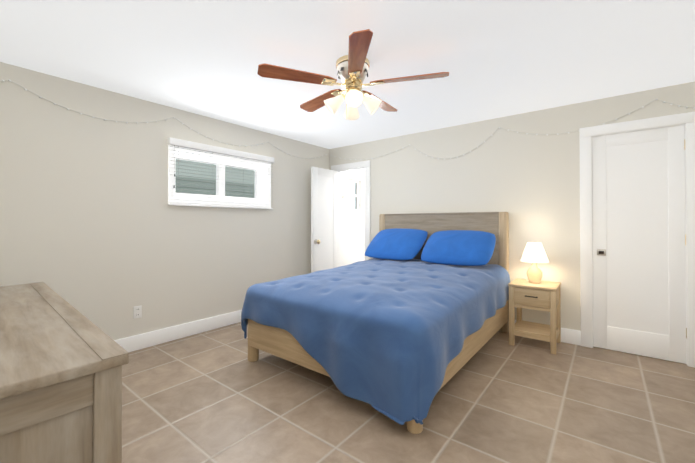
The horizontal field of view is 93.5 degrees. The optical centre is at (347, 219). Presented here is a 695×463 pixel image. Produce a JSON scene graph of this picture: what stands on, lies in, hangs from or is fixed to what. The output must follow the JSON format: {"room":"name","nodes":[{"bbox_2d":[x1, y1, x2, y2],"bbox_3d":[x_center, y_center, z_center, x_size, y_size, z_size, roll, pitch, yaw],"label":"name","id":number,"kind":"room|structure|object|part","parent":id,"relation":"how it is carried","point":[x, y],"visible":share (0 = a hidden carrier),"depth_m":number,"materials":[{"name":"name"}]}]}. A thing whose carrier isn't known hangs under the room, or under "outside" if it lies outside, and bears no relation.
{"room":"bedroom","nodes":[
{"label":"bedroom","id":0,"kind":"room"},
{"bbox_2d":[0,62,364,339],"bbox_3d":[-1.087,0.048,4.425,0.120,2.420,6.140,0,-1,38],"label":"wall","id":1,"kind":"structure","parent":0,"point":[86,220],"depth_m":3.09,"materials":[{"name":"white paint"}]},
{"bbox_2d":[133,305,141,318],"bbox_3d":[-2.015,0.885,3.138,0.009,0.115,0.070,0,-1,38],"label":"electrical outlet","id":2,"kind":"object","parent":1,"relation":"attached to","point":[137,311],"visible":1,"depth_m":3.13,"materials":[{"name":"white plastic"}]},
{"bbox_2d":[114,310,241,351],"bbox_3d":[-1.763,1.178,3.450,0.015,0.145,3.545,0,-1,38],"label":"baseboard","id":3,"kind":"structure","parent":1,"relation":"attached to","point":[144,340],"depth_m":3.42,"materials":[{"name":"white wood"}]},
{"bbox_2d":[168,145,272,208],"bbox_3d":[-1.470,-0.465,3.903,0.170,0.642,1.320,0,-1,38],"label":"window","id":4,"kind":"structure","parent":1,"relation":"in","point":[194,180],"depth_m":3.84,"materials":[{"name":"white"}]},
{"bbox_3d":[-1.513,-0.471,3.938,0.004,0.440,1.120,0,-1,38],"label":"glass","id":5,"kind":"part","parent":4,"relation":"part of","materials":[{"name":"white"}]},
{"bbox_3d":[-1.509,-0.688,3.936,0.050,0.065,1.180,0,-1,38],"label":"left window frame","id":6,"kind":"part","parent":4,"relation":"part of","materials":[{"name":"white wood"}]},
{"bbox_3d":[-1.438,-0.759,3.880,0.012,0.055,1.310,0,-1,38],"label":"left window trim","id":7,"kind":"part","parent":4,"relation":"part of","materials":[{"name":"white wood"}]},
{"bbox_3d":[-1.509,-0.253,3.933,0.050,0.065,1.180,0,-1,38],"label":"frame","id":8,"kind":"part","parent":4,"relation":"part of","materials":[{"name":"white"}]},
{"bbox_3d":[-1.416,-0.152,3.858,0.032,0.016,1.320,0,-1,38],"label":"left window blind bottom rail","id":9,"kind":"part","parent":4,"relation":"part of","materials":[{"name":"white plastic"}]},
{"bbox_2d":[167,137,273,162],"bbox_3d":[-1.415,-0.799,3.863,0.067,0.070,1.336,0,-1,38],"label":"blind valance","id":10,"kind":"object","parent":4,"relation":"attached to","point":[206,148],"visible":1,"depth_m":3.72,"materials":[{"name":"white"}]},
{"bbox_3d":[-1.519,-0.471,3.914,0.060,0.370,0.080,0,-1,38],"label":"left window frame mullion","id":11,"kind":"part","parent":4,"relation":"part of","materials":[{"name":"white wood"}]},
{"bbox_2d":[175,150,266,165],"bbox_3d":[-1.489,-0.726,3.921,0.120,0.010,1.200,0,-1,38],"label":"left window top reveal","id":12,"kind":"object","parent":4,"relation":"attached to","point":[218,157],"visible":0.36,"depth_m":3.81,"materials":[{"name":"white paint"}]},
{"bbox_3d":[-1.177,-0.467,4.354,0.050,0.370,0.110,0,-1,38],"label":"frame","id":13,"kind":"part","parent":4,"relation":"part of","materials":[{"name":"white"}]},
{"bbox_2d":[345,174,363,214],"bbox_3d":[0.084,-0.440,5.900,0.132,0.690,0.530,0,-1,38],"label":"bathroom window","id":14,"kind":"structure","parent":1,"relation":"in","point":[354,196],"depth_m":5.97,"materials":[{"name":"white"}]},
{"bbox_3d":[-0.017,-0.442,5.677,0.012,0.580,0.055,0,-1,38],"label":"trim","id":15,"kind":"part","parent":14,"relation":"part of","materials":[{"name":"white wood"}]},
{"bbox_3d":[0.055,-0.440,5.923,0.004,0.500,0.340,0,-1,38],"label":"glass","id":16,"kind":"part","parent":14,"relation":"part of","materials":[{"name":"white"}]},
{"bbox_3d":[0.131,-0.758,5.866,0.012,0.055,0.530,0,-1,38],"label":"trim","id":17,"kind":"part","parent":14,"relation":"part of","materials":[{"name":"white wood"}]},
{"bbox_3d":[0.131,-0.123,5.861,0.012,0.055,0.530,0,-1,38],"label":"trim","id":18,"kind":"part","parent":14,"relation":"part of","materials":[{"name":"white"}]},
{"bbox_3d":[0.172,-0.439,6.063,0.050,0.490,0.035,0,-1,38],"label":"frame","id":19,"kind":"part","parent":14,"relation":"part of","materials":[{"name":"white"}]},
{"bbox_3d":[0.278,-0.439,6.050,0.012,0.580,0.055,0,-1,38],"label":"trim","id":20,"kind":"part","parent":14,"relation":"part of","materials":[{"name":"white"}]},
{"bbox_2d":[0,0,694,148],"bbox_3d":[0.765,-1.224,2.972,4.840,0.100,6.140,0,-1,38],"label":"ceiling","id":21,"kind":"structure","parent":0,"point":[493,58],"depth_m":2.30,"materials":[{"name":"white paint"}]},
{"bbox_2d":[257,29,448,119],"bbox_3d":[0.051,-0.964,2.491,1.333,0.424,1.306,0,-1,38],"label":"fan","id":22,"kind":"object","parent":21,"relation":"hanging from","point":[352,66],"visible":1,"depth_m":2.35,"materials":[{"name":"brown wood"}]},
{"label":"blade","id":23,"kind":"part","parent":22,"relation":"part of","materials":[{"name":"brown wood"}]},
{"bbox_3d":[-0.220,-1.009,2.772,0.137,0.008,0.555,16,-10,-38],"label":"blade","id":24,"kind":"part","parent":22,"relation":"part of","materials":[{"name":"brown wood"}]},
{"bbox_3d":[-0.138,-1.004,2.384,0.090,0.006,0.072,0,-13,-21],"label":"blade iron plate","id":25,"kind":"part","parent":22,"relation":"part of","materials":[{"name":"gold metal"}]},
{"bbox_3d":[-0.087,-0.879,2.446,0.133,0.126,0.126,-38,1,-2],"label":"lamp shade","id":26,"kind":"part","parent":22,"relation":"part of","materials":[{"name":"white glass"}]},
{"bbox_3d":[-0.080,-1.002,2.599,0.072,0.006,0.090,16,-10,-38],"label":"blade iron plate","id":27,"kind":"part","parent":22,"relation":"part of","materials":[{"name":"gold metal"}]},
{"bbox_3d":[0.035,-0.878,2.578,0.126,0.126,0.133,0,-38,-2],"label":"lamp shade","id":28,"kind":"part","parent":22,"relation":"part of","materials":[{"name":"white glass"}]},
{"bbox_3d":[0.040,-1.085,2.452,0.238,0.106,0.238,0,-1,38],"label":"motor","id":29,"kind":"part","parent":22,"relation":"part of","materials":[{"name":"silver metal"}]},
{"bbox_3d":[0.044,-0.880,2.324,0.126,0.126,0.133,0,38,-2],"label":"lamp shade","id":30,"kind":"part","parent":22,"relation":"part of","materials":[{"name":"white glass"}]},
{"bbox_3d":[0.043,-0.889,2.335,0.044,0.044,0.067,0,38,-2],"label":"light bulb","id":31,"kind":"part","parent":22,"relation":"part of","materials":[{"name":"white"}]},
{"label":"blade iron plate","id":32,"kind":"part","parent":22,"relation":"part of","materials":[{"name":"gold metal"}]},
{"bbox_3d":[0.061,-1.015,2.040,0.137,0.008,0.555,-12,0,-3],"label":"blade","id":33,"kind":"part","parent":22,"relation":"part of","materials":[{"name":"brown wood"}]},
{"bbox_3d":[0.167,-0.879,2.455,0.133,0.126,0.126,38,-2,-1],"label":"lamp shade","id":34,"kind":"part","parent":22,"relation":"part of","materials":[{"name":"white glass"}]},
{"bbox_3d":[0.223,-1.004,2.402,0.090,0.006,0.072,0,12,15],"label":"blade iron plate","id":35,"kind":"part","parent":22,"relation":"part of","materials":[{"name":"gold metal"}]},
{"bbox_3d":[0.264,-1.009,2.798,0.137,0.008,0.555,14,7,32],"label":"blade","id":36,"kind":"part","parent":22,"relation":"part of","materials":[{"name":"brown wood"}]},
{"label":"blade","id":37,"kind":"part","parent":22,"relation":"part of","materials":[{"name":"brown wood"}]},
{"bbox_2d":[122,322,694,462],"bbox_3d":[0.765,1.296,2.952,4.840,0.100,6.140,0,-1,38],"label":"floor","id":38,"kind":"structure","parent":0,"point":[213,396],"depth_m":2.11,"materials":[{"name":"tile"}]},
{"bbox_2d":[0,282,128,462],"bbox_3d":[-1.413,0.807,1.306,1.691,0.852,0.490,0,-1,41],"label":"dresser","id":39,"kind":"object","parent":38,"relation":"on","point":[62,361],"visible":1,"depth_m":0.88,"materials":[{"name":"brown wood"}]},
{"bbox_3d":[-0.811,0.768,0.770,0.020,0.540,0.331,0,-1,41],"label":"panel","id":40,"kind":"part","parent":39,"relation":"part of","materials":[{"name":"brown wood"}]},
{"bbox_3d":[-0.684,0.820,0.922,0.065,0.820,0.065,0,-1,41],"label":"leg","id":41,"kind":"part","parent":39,"relation":"part of","materials":[{"name":"brown wood"}]},
{"bbox_2d":[241,212,509,433],"bbox_3d":[0.425,0.578,3.244,1.816,1.342,2.343,0,-1,38],"label":"bed","id":42,"kind":"object","parent":38,"relation":"on","point":[408,321],"visible":1,"depth_m":2.48,"materials":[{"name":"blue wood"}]},
{"bbox_3d":[-0.839,1.046,2.911,0.094,0.400,0.094,0,-1,38],"label":"leg","id":43,"kind":"part","parent":42,"relation":"part of","materials":[{"name":"brown wood"}]},
{"bbox_3d":[-0.239,0.972,2.400,1.570,0.260,0.035,0,-1,38],"label":"rail","id":44,"kind":"part","parent":42,"relation":"part of","materials":[{"name":"brown wood"}]},
{"bbox_3d":[0.505,0.589,4.616,0.095,1.342,0.090,0,-1,38],"label":"head post","id":45,"kind":"part","parent":42,"relation":"part of","materials":[{"name":"beige wood"}]},
{"bbox_2d":[365,228,427,259],"bbox_3d":[0.601,0.293,4.115,0.760,0.172,0.560,0,37,40],"label":"pillow","id":46,"kind":"object","parent":42,"relation":"on","point":[396,243],"depth_m":3.99,"materials":[{"name":"blue fabric"}]},
{"bbox_3d":[0.398,1.038,1.935,0.094,0.400,0.094,0,-1,38],"label":"leg","id":47,"kind":"part","parent":42,"relation":"part of","materials":[{"name":"brown wood"}]},
{"bbox_3d":[1.123,0.437,4.129,1.490,1.038,0.066,0,-1,38],"label":"head panel","id":48,"kind":"part","parent":42,"relation":"part of","materials":[{"name":"brown wood"}]},
{"bbox_2d":[421,230,495,265],"bbox_3d":[1.215,0.296,3.617,0.760,0.180,0.560,0,35,35],"label":"pillow","id":49,"kind":"object","parent":42,"relation":"on","point":[448,247],"depth_m":3.50,"materials":[{"name":"blue fabric"}]},
{"bbox_3d":[1.079,0.975,2.751,0.035,0.260,2.120,0,-1,38],"label":"rail","id":50,"kind":"part","parent":42,"relation":"part of","materials":[{"name":"brown wood"}]},
{"bbox_3d":[1.741,0.581,3.640,0.095,1.342,0.090,0,-1,38],"label":"head post","id":51,"kind":"part","parent":42,"relation":"part of","materials":[{"name":"beige wood"}]},
{"bbox_2d":[508,278,560,354],"bbox_3d":[1.889,0.944,3.297,0.412,0.610,0.426,0,-1,38],"label":"nightstand","id":52,"kind":"object","parent":38,"relation":"on","point":[541,296],"visible":0.96,"depth_m":3.19,"materials":[{"name":"brown wood"}]},
{"bbox_3d":[1.643,0.956,3.271,0.045,0.585,0.045,0,-1,38],"label":"leg","id":53,"kind":"part","parent":52,"relation":"part of","materials":[{"name":"brown wood"}]},
{"bbox_3d":[1.866,0.959,3.554,0.045,0.585,0.045,0,-1,38],"label":"leg","id":54,"kind":"part","parent":52,"relation":"part of","materials":[{"name":"brown wood"}]},
{"bbox_3d":[1.778,0.750,3.158,0.302,0.165,0.020,0,-1,38],"label":"drawer","id":55,"kind":"part","parent":52,"relation":"part of","materials":[{"name":"brown wood"}]},
{"bbox_3d":[1.779,0.850,3.158,0.310,0.026,0.026,0,-1,38],"label":"rail","id":56,"kind":"part","parent":52,"relation":"part of","materials":[{"name":"brown wood"}]},
{"bbox_2d":[520,242,548,283],"bbox_3d":[1.906,0.602,3.365,0.300,0.736,0.330,0,-1,38],"label":"table lamp","id":57,"kind":"object","parent":52,"relation":"on","point":[534,253],"visible":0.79,"depth_m":3.26,"materials":[{"name":"white glass"}]},
{"bbox_3d":[1.901,0.329,3.324,0.256,0.191,0.256,0,-1,38],"label":"lamp shade","id":58,"kind":"part","parent":57,"relation":"part of","materials":[{"name":"white fabric"}]},
{"bbox_2d":[514,320,558,337],"bbox_3d":[1.894,1.099,3.301,0.380,0.020,0.385,0,-1,38],"label":"shelf","id":59,"kind":"object","parent":52,"relation":"attached to","point":[523,328],"depth_m":3.24,"materials":[{"name":"brown wood"}]},
{"bbox_3d":[1.922,0.955,3.051,0.045,0.585,0.045,0,-1,38],"label":"leg","id":60,"kind":"part","parent":52,"relation":"part of","materials":[{"name":"brown wood"}]},
{"bbox_3d":[2.145,0.957,3.334,0.045,0.585,0.045,0,-1,38],"label":"leg","id":61,"kind":"part","parent":52,"relation":"part of","materials":[{"name":"brown wood"}]},
{"bbox_2d":[329,81,694,330],"bbox_3d":[1.593,0.044,3.914,4.720,2.420,0.120,0,-1,38],"label":"wall","id":62,"kind":"structure","parent":0,"point":[529,184],"depth_m":3.60,"materials":[{"name":"white paint"}]},
{"bbox_2d":[311,166,337,272],"bbox_3d":[-0.346,0.238,5.002,0.035,2.034,0.570,0,-1,38],"label":"bathroom door","id":63,"kind":"structure","parent":62,"relation":"in","point":[325,221],"depth_m":4.98,"materials":[{"name":"white wood"}]},
{"bbox_3d":[-0.335,-0.724,5.001,0.007,0.110,0.360,0,-1,38],"label":"bathroom door top rail","id":64,"kind":"part","parent":63,"relation":"part of","materials":[{"name":"white wood"}]},
{"bbox_2d":[0,79,694,159],"bbox_3d":[0.222,-0.928,2.314,4.556,0.318,4.098,0,-1,38],"label":"garland","id":65,"kind":"object","parent":62,"relation":"attached to","point":[9,80],"visible":1,"depth_m":3.33,"materials":[{"name":"silver metal"}]},
{"bbox_2d":[331,160,369,266],"bbox_3d":[0.073,0.194,5.101,0.760,2.140,0.140,0,-1,38],"label":"door frame","id":66,"kind":"structure","parent":62,"relation":"attached to","point":[367,206],"depth_m":5.02,"materials":[{"name":"white wood"}]},
{"bbox_3d":[0.036,-0.832,5.062,0.760,0.090,0.020,0,-1,38],"label":"bathroom door casing trim","id":67,"kind":"part","parent":66,"relation":"part of","materials":[{"name":"white wood"}]},
{"bbox_2d":[515,320,580,345],"bbox_3d":[1.326,1.183,4.030,2.525,0.145,0.015,0,-1,38],"label":"baseboard","id":68,"kind":"structure","parent":62,"relation":"attached to","point":[570,336],"depth_m":3.29,"materials":[{"name":"white wood"}]},
{"bbox_2d":[580,136,592,347],"bbox_3d":[2.353,0.213,3.224,0.095,2.070,0.020,0,-1,38],"label":"door frame","id":69,"kind":"structure","parent":62,"relation":"attached to","point":[586,309],"depth_m":3.21,"materials":[{"name":"white wood"}]},
{"bbox_2d":[592,135,606,348],"bbox_3d":[2.451,0.212,3.178,0.105,2.056,0.007,0,-1,38],"label":"stile","id":70,"kind":"object","parent":62,"relation":"attached to","point":[599,242],"visible":0.98,"depth_m":3.17,"materials":[{"name":"white wood"}]},
{"bbox_2d":[606,127,667,146],"bbox_3d":[2.661,-0.762,3.021,0.428,0.110,0.007,0,-1,38],"label":"rail","id":71,"kind":"object","parent":62,"relation":"attached to","point":[650,135],"visible":1,"depth_m":3.01,"materials":[{"name":"white wood"}]},
{"bbox_2d":[579,112,694,136],"bbox_3d":[2.645,-0.868,3.001,0.840,0.090,0.020,0,-1,38],"label":"door frame","id":72,"kind":"structure","parent":62,"relation":"attached to","point":[668,120],"depth_m":2.98,"materials":[{"name":"white wood"}]},
{"bbox_2d":[606,140,668,334],"bbox_3d":[2.671,0.211,3.026,0.638,2.056,0.030,0,-1,38],"label":"panel","id":73,"kind":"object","parent":62,"relation":"in","point":[637,236],"depth_m":3.01,"materials":[{"name":"white wood"}]},
{"bbox_2d":[607,326,668,360],"bbox_3d":[2.661,1.129,3.005,0.428,0.220,0.007,0,-1,38],"label":"rail","id":74,"kind":"object","parent":62,"relation":"attached to","point":[652,345],"visible":0.98,"depth_m":3.00,"materials":[{"name":"white wood"}]},
{"bbox_2d":[591,124,687,365],"bbox_3d":[2.688,0.212,3.047,0.650,2.070,0.120,0,-1,38],"label":"door frame","id":75,"kind":"structure","parent":62,"relation":"attached to","point":[686,250],"depth_m":2.82,"materials":[{"name":"white wood"}]},
{"bbox_2d":[668,125,686,363],"bbox_3d":[2.870,0.209,2.847,0.105,2.056,0.007,0,-1,38],"label":"stile","id":76,"kind":"object","parent":62,"relation":"attached to","point":[677,249],"visible":0.98,"depth_m":2.85,"materials":[{"name":"white wood"}]},
{"bbox_2d":[686,122,694,367],"bbox_3d":[2.937,0.210,2.762,0.095,2.070,0.020,0,-1,38],"label":"door frame","id":77,"kind":"structure","parent":62,"relation":"attached to","point":[690,159],"depth_m":2.77,"materials":[{"name":"white wood"}]},
{"bbox_2d":[597,249,605,255],"bbox_3d":[2.458,0.315,3.164,0.070,0.060,0.006,0,-1,38],"label":"plate","id":78,"kind":"object","parent":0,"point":[604,250],"visible":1,"depth_m":3.16,"materials":[{"name":"silver metal"}]}
]}

